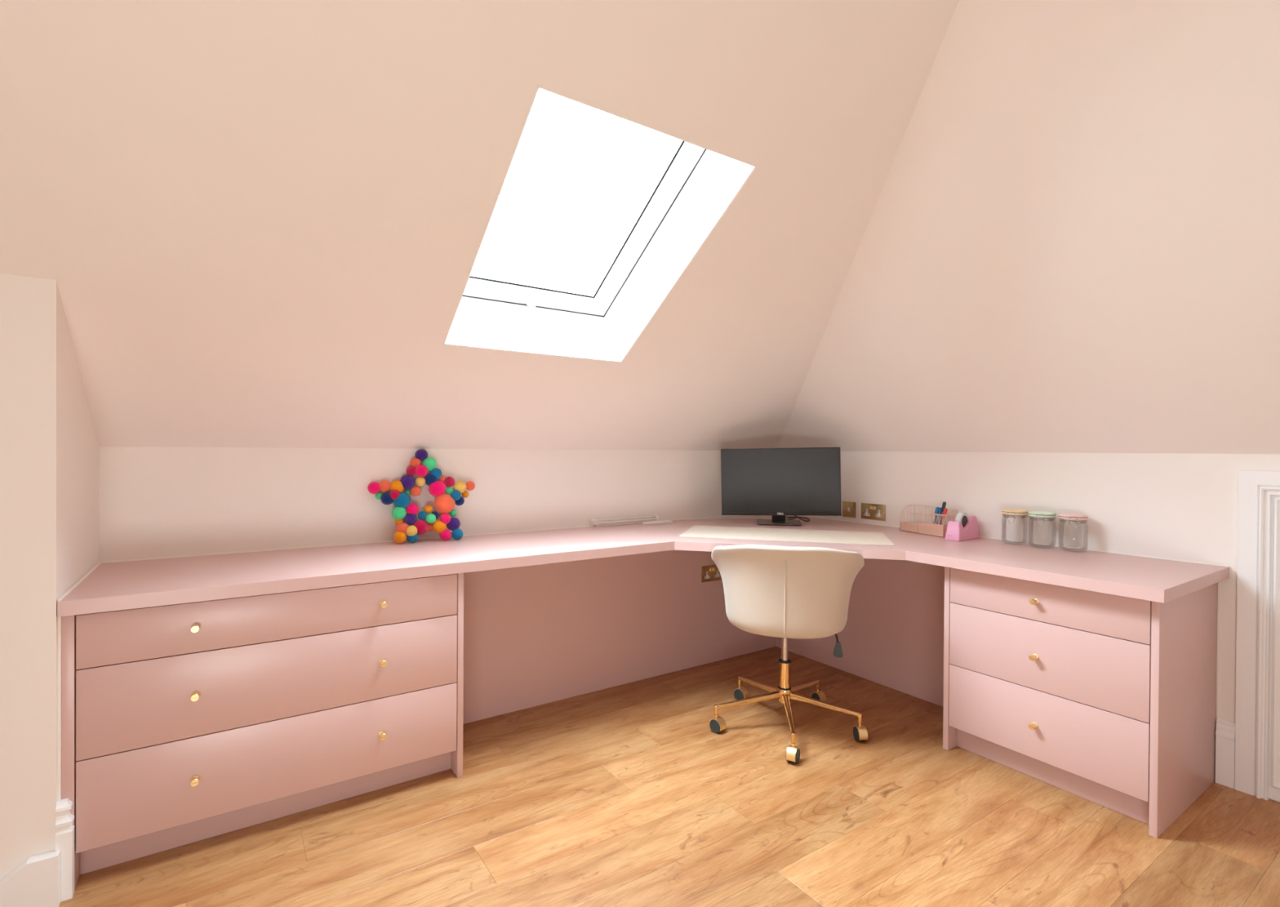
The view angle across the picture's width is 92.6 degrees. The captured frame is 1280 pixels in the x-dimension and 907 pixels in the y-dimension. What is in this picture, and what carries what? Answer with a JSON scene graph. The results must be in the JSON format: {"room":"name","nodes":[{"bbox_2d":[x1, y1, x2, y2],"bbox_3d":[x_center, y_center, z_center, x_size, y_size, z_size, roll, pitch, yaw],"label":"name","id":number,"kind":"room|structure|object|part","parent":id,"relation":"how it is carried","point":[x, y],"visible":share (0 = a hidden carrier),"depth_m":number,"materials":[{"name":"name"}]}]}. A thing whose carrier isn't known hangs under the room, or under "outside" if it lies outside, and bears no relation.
{"room":"home office","nodes":[
{"label":"home office","id":0,"kind":"room"},
{"bbox_2d":[0,273,98,880],"bbox_3d":[-2.710,0.349,1.097,2.546,1.585,0.630,0,0,-34],"label":"wall","id":1,"kind":"structure","parent":0,"point":[49,446],"depth_m":1.53,"materials":[{"name":"paint"}]},
{"bbox_2d":[0,849,60,906],"bbox_3d":[-1.559,1.071,1.482,0.226,0.131,0.034,0,0,-34],"label":"trim","id":2,"kind":"structure","parent":1,"relation":"attached to","point":[36,882],"depth_m":1.51,"materials":[{"name":"white paint"}]},
{"bbox_2d":[55,797,74,901],"bbox_3d":[-1.472,1.013,1.566,0.032,0.248,0.028,0,0,-34],"label":"baseboard","id":3,"kind":"structure","parent":1,"relation":"attached to","point":[64,830],"depth_m":1.56,"materials":[{"name":"white paint"}]},
{"bbox_2d":[98,446,728,562],"bbox_3d":[-0.472,0.562,3.053,3.354,1.164,0.100,0,0,-34],"label":"wall","id":4,"kind":"structure","parent":0,"point":[154,502],"depth_m":2.49,"materials":[{"name":"paint"}]},
{"bbox_2d":[0,0,1279,453],"bbox_3d":[-0.073,-0.806,0.106,6.000,1.634,5.594,0,0,-34],"label":"ceiling","id":5,"kind":"structure","parent":0,"point":[255,223],"depth_m":1.78,"materials":[{"name":"paint"}]},
{"bbox_2d":[443,86,755,362],"bbox_3d":[-0.227,-0.798,2.138,0.845,0.830,1.014,0,0,-34],"label":"window","id":6,"kind":"structure","parent":5,"relation":"attached to","point":[693,185],"depth_m":2.36,"materials":[{"name":"white"}]},
{"bbox_3d":[-0.447,-0.610,2.463,0.200,0.056,0.049,0,0,-34],"label":"handle","id":7,"kind":"part","parent":6,"relation":"part of","materials":[{"name":"white paint"}]},
{"bbox_3d":[-0.252,-0.885,2.176,0.649,0.522,0.741,0,0,-34],"label":"sash","id":8,"kind":"part","parent":6,"relation":"part of","materials":[{"name":"white paint"}]},
{"bbox_3d":[-0.255,-0.893,2.180,0.845,0.641,0.911,0,0,-34],"label":"frame","id":9,"kind":"part","parent":6,"relation":"part of","materials":[{"name":"white paint"}]},
{"bbox_2d":[58,646,1279,906],"bbox_3d":[-0.042,1.185,-0.018,6.120,0.060,5.720,0,0,-34],"label":"floor","id":10,"kind":"structure","parent":0,"point":[624,795],"depth_m":1.86,"materials":[{"name":"brown wood"}]},
{"bbox_2d":[61,573,463,889],"bbox_3d":[-1.217,0.774,2.104,1.044,0.720,0.636,0,0,-34],"label":"base cabinet","id":11,"kind":"object","parent":10,"relation":"on","point":[182,724],"visible":0.98,"depth_m":1.80,"materials":[{"name":"pink wood"}]},
{"bbox_2d":[57,616,61,799],"bbox_3d":[-1.494,0.776,1.577,0.006,0.720,0.021,0,0,-34],"label":"trim","id":12,"kind":"structure","parent":11,"relation":"attached to","point":[59,618],"depth_m":1.57,"materials":[{"name":"paint"}]},
{"bbox_3d":[-1.647,0.773,1.830,0.025,0.720,0.608,0,0,-34],"label":"panel","id":13,"kind":"part","parent":11,"relation":"part of","materials":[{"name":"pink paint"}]},
{"bbox_3d":[-1.249,0.918,1.716,0.020,0.020,0.027,0,0,-34],"label":"knob","id":14,"kind":"part","parent":11,"relation":"part of","materials":[{"name":"gold metal"}]},
{"bbox_3d":[-1.248,0.681,1.715,0.020,0.020,0.027,0,0,-34],"label":"knob","id":15,"kind":"part","parent":11,"relation":"part of","materials":[{"name":"gold metal"}]},
{"bbox_3d":[-1.246,0.489,1.714,0.020,0.020,0.027,0,0,-34],"label":"knob","id":16,"kind":"part","parent":11,"relation":"part of","materials":[{"name":"gold metal"}]},
{"bbox_3d":[-1.059,0.921,1.875,0.993,0.237,0.020,0,0,-34],"label":"drawer","id":17,"kind":"part","parent":11,"relation":"part of","materials":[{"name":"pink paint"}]},
{"bbox_3d":[-1.058,0.682,1.873,0.993,0.235,0.020,0,0,-34],"label":"drawer","id":18,"kind":"part","parent":11,"relation":"part of","materials":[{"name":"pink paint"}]},
{"bbox_3d":[-1.056,0.491,1.872,0.993,0.140,0.020,0,0,-34],"label":"drawer","id":19,"kind":"part","parent":11,"relation":"part of","materials":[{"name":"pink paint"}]},
{"bbox_3d":[-0.839,0.919,1.994,0.020,0.020,0.027,0,0,-34],"label":"knob","id":20,"kind":"part","parent":11,"relation":"part of","materials":[{"name":"gold metal"}]},
{"bbox_3d":[-0.837,0.682,1.993,0.020,0.020,0.027,0,0,-34],"label":"knob","id":21,"kind":"part","parent":11,"relation":"part of","materials":[{"name":"gold metal"}]},
{"bbox_3d":[-0.836,0.490,1.991,0.020,0.020,0.027,0,0,-34],"label":"knob","id":22,"kind":"part","parent":11,"relation":"part of","materials":[{"name":"gold metal"}]},
{"bbox_3d":[-0.801,0.775,2.402,0.020,0.720,0.608,0,0,-34],"label":"panel","id":23,"kind":"part","parent":11,"relation":"part of","materials":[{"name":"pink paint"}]},
{"bbox_2d":[57,515,1231,717],"bbox_3d":[0.112,0.649,2.101,3.252,0.541,2.131,0,0,-34],"label":"desk","id":24,"kind":"object","parent":11,"relation":"on","point":[131,584],"visible":0.87,"depth_m":2.18,"materials":[{"name":"pink wood"}]},
{"bbox_2d":[367,448,475,543],"bbox_3d":[-0.921,0.177,2.605,0.436,0.393,0.121,0,0,-30],"label":"star","id":25,"kind":"object","parent":24,"relation":"on","point":[408,529],"visible":1,"depth_m":2.59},
{"bbox_2d":[590,515,660,526],"bbox_3d":[-0.071,0.356,3.227,0.418,0.038,0.035,0,0,-34],"label":"stand","id":26,"kind":"object","parent":24,"relation":"on","point":[593,522],"visible":0.95,"depth_m":3.21,"materials":[{"name":"white plastic"}]},
{"bbox_3d":[-0.073,0.343,3.236,0.380,0.006,0.012,0,0,-34],"label":"rail","id":27,"kind":"part","parent":26,"relation":"part of","materials":[{"name":"white plastic"}]},
{"bbox_3d":[-0.066,0.356,3.224,0.380,0.007,0.016,0,0,-34],"label":"rail","id":28,"kind":"part","parent":26,"relation":"part of","materials":[{"name":"white plastic"}]},
{"bbox_2d":[57,515,1229,617],"bbox_3d":[0.112,0.403,2.101,3.252,0.038,2.127,0,0,-34],"label":"countertop","id":29,"kind":"structure","parent":24,"relation":"on","point":[140,584],"depth_m":2.17,"materials":[{"name":"pink paint"}]},
{"bbox_2d":[642,520,672,524],"bbox_3d":[0.090,0.369,3.278,0.183,0.013,0.050,0,0,-30],"label":"flat box","id":30,"kind":"object","parent":24,"relation":"on","point":[662,522],"visible":1,"depth_m":3.26,"materials":[{"name":"white plastic"}]},
{"bbox_2d":[671,517,764,520],"bbox_3d":[0.438,0.370,3.480,0.596,0.014,0.078,0,0,-18],"label":"power cord","id":31,"kind":"object","parent":24,"relation":"on","point":[721,517],"visible":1,"depth_m":3.48,"materials":[{"name":"beige plastic"}]},
{"bbox_2d":[720,447,841,525],"bbox_3d":[0.756,0.172,3.314,0.628,0.416,0.190,0,0,11],"label":"monitor","id":32,"kind":"object","parent":24,"relation":"on","point":[777,482],"visible":1,"depth_m":3.25,"materials":[{"name":"black plastic"}]},
{"bbox_2d":[679,525,894,546],"bbox_3d":[0.675,0.381,2.876,0.920,0.003,0.414,0,0,15],"label":"desk mat","id":33,"kind":"object","parent":24,"relation":"on","point":[703,531],"visible":1,"depth_m":2.84,"materials":[{"name":"beige"}]},
{"bbox_2d":[785,515,809,521],"bbox_3d":[0.888,0.336,3.493,0.161,0.087,0.233,0,0,11],"label":"cable","id":34,"kind":"object","parent":24,"relation":"on","point":[799,517],"visible":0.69,"depth_m":3.45,"materials":[{"name":"brown plastic"}]},
{"bbox_2d":[899,504,958,537],"bbox_3d":[1.393,0.322,2.958,0.094,0.124,0.260,0,0,-22],"label":"desk organizer","id":35,"kind":"object","parent":24,"relation":"on","point":[922,527],"visible":0.93,"depth_m":2.92,"materials":[{"name":"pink metal"}]},
{"bbox_3d":[1.344,0.321,3.077,0.094,0.124,0.003,0,0,-22],"label":"arch frame","id":36,"kind":"part","parent":35,"relation":"part of","materials":[{"name":"metal"}]},
{"bbox_3d":[1.323,0.363,3.009,0.001,0.039,0.106,0,0,-22],"label":"panel","id":37,"kind":"part","parent":35,"relation":"part of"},
{"bbox_3d":[1.385,0.322,2.975,0.094,0.124,0.003,0,0,-22],"label":"arch frame","id":38,"kind":"part","parent":35,"relation":"part of","materials":[{"name":"metal"}]},
{"bbox_3d":[1.371,0.357,2.890,0.001,0.053,0.144,0,0,-22],"label":"panel","id":39,"kind":"part","parent":35,"relation":"part of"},
{"bbox_2d":[933,506,939,524],"bbox_3d":[1.419,0.317,2.938,0.033,0.124,0.014,1,0,31],"label":"pen","id":40,"kind":"object","parent":35,"relation":"in","point":[936,508],"visible":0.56,"depth_m":2.93,"materials":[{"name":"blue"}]},
{"bbox_2d":[936,506,942,524],"bbox_3d":[1.426,0.318,2.921,0.032,0.123,0.014,1,0,40],"label":"pen","id":41,"kind":"object","parent":35,"relation":"in","point":[940,510],"visible":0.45,"depth_m":2.92,"materials":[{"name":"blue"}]},
{"bbox_2d":[939,501,946,524],"bbox_3d":[1.441,0.304,2.918,0.014,0.150,0.037,0,0,-38],"label":"pen","id":42,"kind":"object","parent":35,"relation":"in","point":[944,504],"visible":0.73,"depth_m":2.91,"materials":[{"name":"grey"}]},
{"bbox_2d":[929,512,955,524],"bbox_3d":[1.427,0.335,2.896,0.055,0.098,0.106,0,0,-34],"label":"pen holder","id":43,"kind":"object","parent":35,"relation":"on","point":[948,516],"depth_m":2.88,"materials":[{"name":"metal"}]},
{"bbox_2d":[941,508,947,524],"bbox_3d":[1.438,0.319,2.900,0.033,0.120,0.014,1,0,40],"label":"pen","id":44,"kind":"object","parent":35,"relation":"in","point":[944,512],"visible":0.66,"depth_m":2.89,"materials":[{"name":"brown plastic"}]},
{"bbox_2d":[945,511,979,541],"bbox_3d":[1.466,0.327,2.782,0.195,0.121,0.065,0,0,-37],"label":"tape dispenser","id":45,"kind":"object","parent":24,"relation":"on","point":[964,527],"visible":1,"depth_m":2.75,"materials":[{"name":"pink plastic"}]},
{"bbox_2d":[1001,508,1027,524],"bbox_3d":[1.616,0.315,2.642,0.105,0.148,0.097,0,0,-44],"label":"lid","id":46,"kind":"object","parent":24,"relation":"on","point":[1015,512],"visible":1,"depth_m":2.61,"materials":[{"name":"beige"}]},
{"bbox_3d":[1.619,0.251,2.644,0.096,0.020,0.096,0,0,-44],"label":"lid","id":47,"kind":"part","parent":46,"relation":"part of","materials":[{"name":"brown"}]},
{"bbox_2d":[1028,511,1056,526],"bbox_3d":[1.673,0.316,2.547,0.097,0.148,0.105,1,0,42],"label":"lid","id":48,"kind":"object","parent":24,"relation":"on","point":[1043,514],"visible":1,"depth_m":2.52,"materials":[{"name":"green plastic"}]},
{"bbox_3d":[1.677,0.252,2.550,0.096,0.020,0.096,1,0,42],"label":"lid","id":49,"kind":"part","parent":48,"relation":"part of","materials":[{"name":"green"}]},
{"bbox_2d":[462,550,776,724],"bbox_3d":[-0.026,0.776,3.057,1.996,0.720,0.018,0,0,-34],"label":"wall","id":50,"kind":"structure","parent":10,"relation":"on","point":[535,635],"depth_m":2.90,"materials":[{"name":"pink paint"}]},
{"bbox_2d":[701,564,721,582],"bbox_3d":[0.394,0.650,3.322,0.148,0.086,0.010,0,0,-34],"label":"wall socket","id":51,"kind":"object","parent":50,"relation":"attached to","point":[708,573],"visible":0.85,"depth_m":3.31,"materials":[{"name":"gold metal"}]},
{"bbox_2d":[709,544,867,763],"bbox_3d":[0.607,0.746,2.575,0.633,0.796,0.644,0,0,-34],"label":"office chair","id":52,"kind":"object","parent":10,"relation":"on","point":[785,593],"visible":1,"depth_m":2.36,"materials":[{"name":"beige fabric"}]},
{"bbox_2d":[709,715,725,731],"bbox_3d":[0.319,1.108,2.513,0.034,0.045,0.060,0,0,-44],"label":"caster wheel","id":53,"kind":"object","parent":52,"relation":"attached to","point":[717,723],"depth_m":2.50,"materials":[{"name":"gold metal"}]},
{"bbox_2d":[733,686,748,698],"bbox_3d":[0.467,1.107,2.833,0.060,0.045,0.034,1,0,43],"label":"caster wheel","id":54,"kind":"object","parent":52,"relation":"attached to","point":[741,692],"depth_m":2.82,"materials":[{"name":"gold metal"}]},
{"bbox_3d":[0.446,1.034,2.544,0.287,0.079,0.030,0,0,-11],"label":"leg","id":55,"kind":"part","parent":52,"relation":"part of","materials":[{"name":"gold metal"}]},
{"bbox_3d":[0.528,1.033,2.720,0.030,0.079,0.287,0,0,-29],"label":"leg","id":56,"kind":"part","parent":52,"relation":"part of","materials":[{"name":"gold metal"}]},
{"bbox_3d":[0.588,1.035,2.411,0.030,0.079,0.287,0,0,7],"label":"leg","id":57,"kind":"part","parent":52,"relation":"part of","materials":[{"name":"gold metal"}]},
{"bbox_2d":[786,744,799,761],"bbox_3d":[0.568,1.111,2.272,0.034,0.045,0.060,1,0,31],"label":"caster wheel","id":58,"kind":"object","parent":52,"relation":"attached to","point":[792,751],"depth_m":2.25,"materials":[{"name":"gold metal"}]},
{"bbox_3d":[0.721,1.034,2.697,0.030,0.079,0.287,1,0,43],"label":"leg","id":59,"kind":"part","parent":52,"relation":"part of","materials":[{"name":"gold metal"}]},
{"bbox_2d":[811,690,826,702],"bbox_3d":[0.815,1.109,2.789,0.034,0.045,0.060,0,0,-26],"label":"caster wheel","id":60,"kind":"object","parent":52,"relation":"attached to","point":[818,695],"depth_m":2.77,"materials":[{"name":"gold metal"}]},
{"bbox_3d":[0.759,1.036,2.506,0.287,0.079,0.030,1,0,25],"label":"leg","id":61,"kind":"part","parent":52,"relation":"part of","materials":[{"name":"gold metal"}]},
{"bbox_2d":[853,725,867,739],"bbox_3d":[0.880,1.112,2.442,0.034,0.045,0.060,0,0,-4],"label":"caster wheel","id":62,"kind":"object","parent":52,"relation":"attached to","point":[860,732],"depth_m":2.42,"materials":[{"name":"gold metal"}]},
{"bbox_2d":[776,558,944,706],"bbox_3d":[1.157,0.784,3.105,0.018,0.720,1.227,0,0,-34],"label":"wall","id":63,"kind":"structure","parent":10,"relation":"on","point":[891,636],"depth_m":2.97,"materials":[{"name":"pink paint"}]},
{"bbox_2d":[942,566,1217,838],"bbox_3d":[1.596,0.791,2.261,0.609,0.720,0.662,0,0,-34],"label":"base cabinet","id":64,"kind":"object","parent":10,"relation":"on","point":[1105,700],"visible":0.94,"depth_m":2.03,"materials":[{"name":"pink wood"}]},
{"bbox_3d":[1.428,0.789,2.535,0.581,0.720,0.020,0,0,-34],"label":"panel","id":65,"kind":"part","parent":64,"relation":"part of","materials":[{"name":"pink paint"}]},
{"bbox_3d":[1.351,0.937,2.104,0.027,0.020,0.020,0,0,-34],"label":"knob","id":66,"kind":"part","parent":64,"relation":"part of","materials":[{"name":"gold metal"}]},
{"bbox_3d":[1.353,0.701,2.102,0.027,0.020,0.020,0,0,-34],"label":"knob","id":67,"kind":"part","parent":64,"relation":"part of","materials":[{"name":"gold metal"}]},
{"bbox_3d":[1.354,0.510,2.101,0.027,0.020,0.020,0,0,-34],"label":"knob","id":68,"kind":"part","parent":64,"relation":"part of","materials":[{"name":"gold metal"}]},
{"bbox_3d":[1.375,0.935,2.113,0.020,0.237,0.617,0,0,-34],"label":"drawer","id":69,"kind":"part","parent":64,"relation":"part of","materials":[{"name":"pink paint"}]},
{"bbox_3d":[1.376,0.696,2.111,0.020,0.235,0.617,0,0,-34],"label":"drawer","id":70,"kind":"part","parent":64,"relation":"part of","materials":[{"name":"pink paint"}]},
{"bbox_3d":[1.377,0.505,2.110,0.020,0.140,0.617,0,0,-34],"label":"drawer","id":71,"kind":"part","parent":64,"relation":"part of","materials":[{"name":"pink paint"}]},
{"bbox_3d":[1.787,0.794,2.002,0.580,0.720,0.020,0,0,-34],"label":"panel","id":72,"kind":"part","parent":64,"relation":"part of","materials":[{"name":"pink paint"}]},
{"bbox_2d":[804,451,1279,802],"bbox_3d":[2.416,0.589,1.687,0.100,1.164,5.400,0,0,-34],"label":"wall","id":73,"kind":"structure","parent":0,"point":[1166,505],"depth_m":2.47,"materials":[{"name":"paint"}]},
{"bbox_2d":[842,501,855,517],"bbox_3d":[1.173,0.313,3.431,0.006,0.086,0.086,0,0,-34],"label":"wall plate","id":74,"kind":"object","parent":73,"relation":"attached to","point":[848,508],"visible":1,"depth_m":3.43,"materials":[{"name":"gold metal"}]},
{"bbox_2d":[861,502,885,520],"bbox_3d":[1.257,0.315,3.303,0.010,0.086,0.150,0,0,-34],"label":"wall socket","id":75,"kind":"object","parent":73,"relation":"attached to","point":[868,511],"visible":1,"depth_m":3.30,"materials":[{"name":"gold metal"}]},
{"bbox_2d":[1215,717,1235,788],"bbox_3d":[2.041,1.044,2.132,0.022,0.224,0.049,0,0,-34],"label":"baseboard","id":76,"kind":"structure","parent":73,"relation":"attached to","point":[1225,729],"depth_m":2.13,"materials":[{"name":"white paint"}]},
{"bbox_2d":[1234,470,1279,801],"bbox_3d":[2.307,0.611,1.733,0.029,1.098,0.899,0,0,-34],"label":"door","id":77,"kind":"structure","parent":73,"relation":"in","point":[1257,722],"depth_m":2.05,"materials":[{"name":"white paint"}]},
{"bbox_3d":[2.305,0.630,1.732,0.016,0.960,0.723,0,0,-34],"label":"panel moulding","id":78,"kind":"part","parent":77,"relation":"part of","materials":[{"name":"white paint"}]},
{"bbox_2d":[1058,512,1088,529],"bbox_3d":[1.742,0.317,2.460,0.097,0.148,0.105,1,0,36],"label":"lid","id":79,"kind":"object","parent":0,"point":[1068,516],"visible":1,"depth_m":2.43,"materials":[{"name":"pink plastic"}]},
{"bbox_3d":[1.745,0.253,2.463,0.096,0.020,0.096,1,0,36],"label":"lid","id":80,"kind":"part","parent":79,"relation":"part of","materials":[{"name":"pink"}]}
]}

